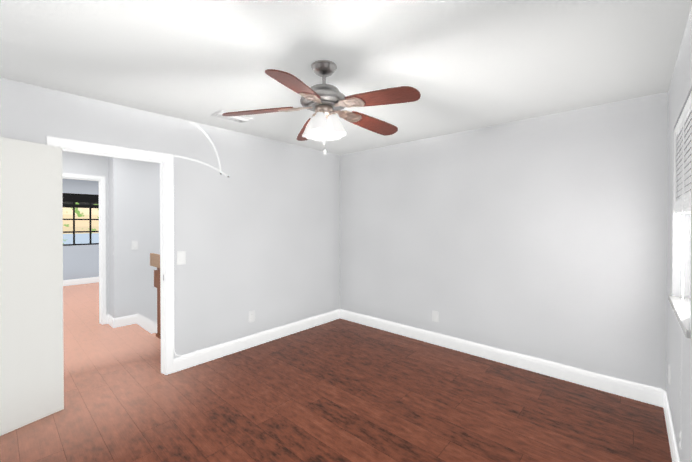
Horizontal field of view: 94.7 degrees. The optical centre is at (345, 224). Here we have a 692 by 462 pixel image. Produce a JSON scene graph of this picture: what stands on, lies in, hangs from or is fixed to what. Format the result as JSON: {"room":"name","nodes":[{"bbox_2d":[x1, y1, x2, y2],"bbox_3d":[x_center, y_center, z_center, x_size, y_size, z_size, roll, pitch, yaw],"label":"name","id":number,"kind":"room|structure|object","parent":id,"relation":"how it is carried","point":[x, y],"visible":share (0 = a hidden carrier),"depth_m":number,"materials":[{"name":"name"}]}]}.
{"room":"empty bedroom","nodes":[
{"label":"empty bedroom","id":0,"kind":"room"},
{"bbox_2d":[62,178,98,279],"bbox_3d":[-6.518,0.163,7.094,0.100,2.440,5.220,0,1,42],"label":"wall","id":1,"kind":"structure","parent":0,"point":[80,261],"depth_m":7.41,"materials":[{"name":"paint"}]},
{"bbox_2d":[62,193,98,245],"bbox_3d":[-6.176,-0.122,7.457,0.040,1.195,1.532,0,1,42],"label":"window","id":2,"kind":"structure","parent":1,"relation":"in","point":[81,198],"depth_m":7.42,"materials":[{"name":"black metal"}]},
{"bbox_2d":[63,277,98,285],"bbox_3d":[-6.475,1.319,7.064,0.015,0.128,5.220,0,1,42],"label":"baseboard","id":3,"kind":"structure","parent":1,"relation":"attached to","point":[80,281],"depth_m":7.40,"materials":[{"name":"white wood"}]},
{"bbox_2d":[62,151,108,314],"bbox_3d":[-4.355,0.190,3.520,0.100,2.440,2.810,0,1,42],"label":"wall","id":4,"kind":"structure","parent":0,"point":[83,164],"depth_m":4.40,"materials":[{"name":"paint"}]},
{"bbox_2d":[62,173,105,324],"bbox_3d":[-3.734,0.365,4.198,0.116,2.080,0.905,0,1,42],"label":"door frame","id":5,"kind":"structure","parent":4,"relation":"attached to","point":[103,189],"depth_m":4.48,"materials":[{"name":"white wood"}]},
{"bbox_2d":[108,157,159,322],"bbox_3d":[-2.197,1.673,5.707,0.390,5.440,3.310,0,1,42],"label":"wall","id":6,"kind":"structure","parent":0,"point":[134,200],"depth_m":4.51,"materials":[{"name":"paint"}]},
{"bbox_2d":[108,315,114,327],"bbox_3d":[-3.268,1.339,4.431,0.305,0.128,0.015,0,1,42],"label":"baseboard return","id":7,"kind":"object","parent":6,"relation":"attached to","point":[111,321],"visible":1,"depth_m":4.39,"materials":[{"name":"white wood"}]},
{"bbox_2d":[113,314,136,327],"bbox_3d":[-3.072,1.339,4.432,0.015,0.128,0.280,0,1,42],"label":"baseboard","id":8,"kind":"structure","parent":6,"relation":"attached to","point":[125,320],"depth_m":4.43,"materials":[{"name":"white wood"}]},
{"bbox_2d":[132,241,137,249],"bbox_3d":[-2.993,0.292,4.514,0.013,0.125,0.078,0,1,42],"label":"light switch","id":9,"kind":"object","parent":6,"relation":"attached to","point":[134,245],"visible":1,"depth_m":4.51,"materials":[{"name":"white plastic"}]},
{"bbox_2d":[137,313,156,333],"bbox_3d":[-2.041,2.633,5.585,0.015,2.773,2.800,0,1,42],"label":"skirt","id":10,"kind":"object","parent":6,"relation":"attached to","point":[148,325],"visible":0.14,"depth_m":4.63,"materials":[{"name":"white wood"}]},
{"bbox_2d":[0,78,339,358],"bbox_3d":[-1.527,0.192,3.249,0.085,2.440,4.495,0,1,42],"label":"wall","id":11,"kind":"structure","parent":0,"point":[258,231],"depth_m":3.46,"materials":[{"name":"paint"}]},
{"bbox_2d":[0,137,63,435],"bbox_3d":[-2.328,0.412,2.104,0.035,1.992,0.728,0,0,26],"label":"door","id":12,"kind":"structure","parent":11,"relation":"in","point":[31,308],"depth_m":2.25,"materials":[{"name":"white paint"}]},
{"bbox_2d":[47,136,172,374],"bbox_3d":[-1.976,0.376,2.741,0.101,2.080,0.874,0,1,42],"label":"door frame","id":13,"kind":"structure","parent":11,"relation":"attached to","point":[87,146],"depth_m":3.00,"materials":[{"name":"white wood"}]},
{"bbox_2d":[177,251,185,264],"bbox_3d":[-1.600,0.323,3.096,0.013,0.125,0.078,0,1,42],"label":"light switch","id":14,"kind":"object","parent":11,"relation":"attached to","point":[181,257],"visible":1,"depth_m":3.10,"materials":[{"name":"white plastic"}]},
{"bbox_2d":[249,311,254,321],"bbox_3d":[-1.086,1.058,3.675,0.008,0.118,0.072,0,1,42],"label":"electrical outlet","id":15,"kind":"object","parent":11,"relation":"attached to","point":[251,316],"visible":1,"depth_m":3.67,"materials":[{"name":"white plastic"}]},
{"bbox_2d":[173,310,339,372],"bbox_3d":[-0.868,1.343,3.913,0.015,0.128,2.339,0,1,42],"label":"baseboard","id":16,"kind":"structure","parent":11,"relation":"attached to","point":[194,359],"depth_m":3.62,"materials":[{"name":"white wood"}]},
{"bbox_2d":[0,282,671,461],"bbox_3d":[-2.795,1.437,3.829,10.016,0.060,5.345,0,1,42],"label":"floor","id":17,"kind":"structure","parent":0,"point":[339,390],"depth_m":2.46,"materials":[{"name":"laminate"}]},
{"bbox_2d":[132,323,160,344],"bbox_3d":[-2.302,1.419,3.881,1.899,0.026,0.052,0,1,42],"label":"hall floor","id":18,"kind":"structure","parent":17,"relation":"attached to","point":[150,335],"depth_m":4.11,"materials":[{"name":"laminate"}]},
{"bbox_2d":[150,253,160,339],"bbox_3d":[-2.032,0.887,3.706,1.267,1.038,0.074,0,1,42],"label":"stair railing","id":19,"kind":"object","parent":18,"relation":"on","point":[154,260],"visible":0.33,"depth_m":3.98,"materials":[{"name":"brown wood"}]},
{"bbox_2d":[0,0,691,154],"bbox_3d":[-2.535,-1.085,4.098,10.016,0.100,6.120,0,1,42],"label":"ceiling","id":20,"kind":"structure","parent":0,"point":[462,65],"depth_m":1.92,"materials":[{"name":"paint"}]},
{"bbox_2d":[211,110,253,123],"bbox_3d":[-1.076,-1.018,3.025,0.215,0.016,0.325,0,1,42],"label":"ceiling vent","id":21,"kind":"object","parent":20,"relation":"in","point":[239,119],"visible":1,"depth_m":3.03,"materials":[{"name":"white metal"}]},
{"bbox_2d":[222,60,420,154],"bbox_3d":[-0.102,-0.733,2.043,1.216,0.572,1.227,0,1,42],"label":"ceiling fan","id":22,"kind":"object","parent":20,"relation":"hanging from","point":[324,102],"visible":1,"depth_m":1.97,"materials":[{"name":"brown wood"}]},
{"bbox_2d":[340,92,667,390],"bbox_3d":[1.280,0.189,3.642,3.727,2.440,0.150,0,1,42],"label":"wall","id":23,"kind":"structure","parent":0,"point":[543,237],"depth_m":3.09,"materials":[{"name":"paint"}]},
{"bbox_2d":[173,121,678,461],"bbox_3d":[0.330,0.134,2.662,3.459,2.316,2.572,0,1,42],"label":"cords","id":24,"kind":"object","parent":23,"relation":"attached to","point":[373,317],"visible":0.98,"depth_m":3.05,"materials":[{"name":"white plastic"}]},
{"bbox_2d":[433,311,437,321],"bbox_3d":[1.052,1.078,3.749,0.072,0.118,0.008,0,1,42],"label":"electrical outlet","id":25,"kind":"object","parent":23,"relation":"attached to","point":[435,315],"visible":1,"depth_m":3.74,"materials":[{"name":"white plastic"}]},
{"bbox_2d":[340,310,663,406],"bbox_3d":[1.190,1.345,3.621,3.462,0.128,0.015,0,1,42],"label":"baseboard","id":26,"kind":"structure","parent":23,"relation":"attached to","point":[644,394],"depth_m":3.10,"materials":[{"name":"white wood"}]},
{"bbox_2d":[666,6,691,461],"bbox_3d":[1.092,0.210,0.786,0.180,2.440,4.345,0,1,42],"label":"wall","id":27,"kind":"structure","parent":0,"point":[680,88],"depth_m":2.00,"materials":[{"name":"paint"}]},
{"bbox_2d":[663,391,679,461],"bbox_3d":[1.069,1.365,0.915,0.015,0.128,4.195,0,1,42],"label":"baseboard","id":28,"kind":"structure","parent":27,"relation":"attached to","point":[671,439],"depth_m":2.06,"materials":[{"name":"white wood"}]},
{"bbox_2d":[668,295,690,337],"bbox_3d":[1.932,0.496,1.754,0.166,0.034,0.965,0,1,42],"label":"window sill","id":29,"kind":"structure","parent":27,"relation":"attached to","point":[676,305],"depth_m":1.78,"materials":[{"name":"white stone"}]},
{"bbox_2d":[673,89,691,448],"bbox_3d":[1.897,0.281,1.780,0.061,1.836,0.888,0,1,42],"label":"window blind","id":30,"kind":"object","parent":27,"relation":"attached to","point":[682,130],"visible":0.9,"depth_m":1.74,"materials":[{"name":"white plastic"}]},
{"label":"outside","id":31,"kind":"structure","parent":0,"visible":0},
{"bbox_2d":[63,202,98,243],"bbox_3d":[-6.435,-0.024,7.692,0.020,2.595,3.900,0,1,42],"label":"outdoor view","id":32,"kind":"structure","parent":31,"point":[82,225],"depth_m":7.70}
]}

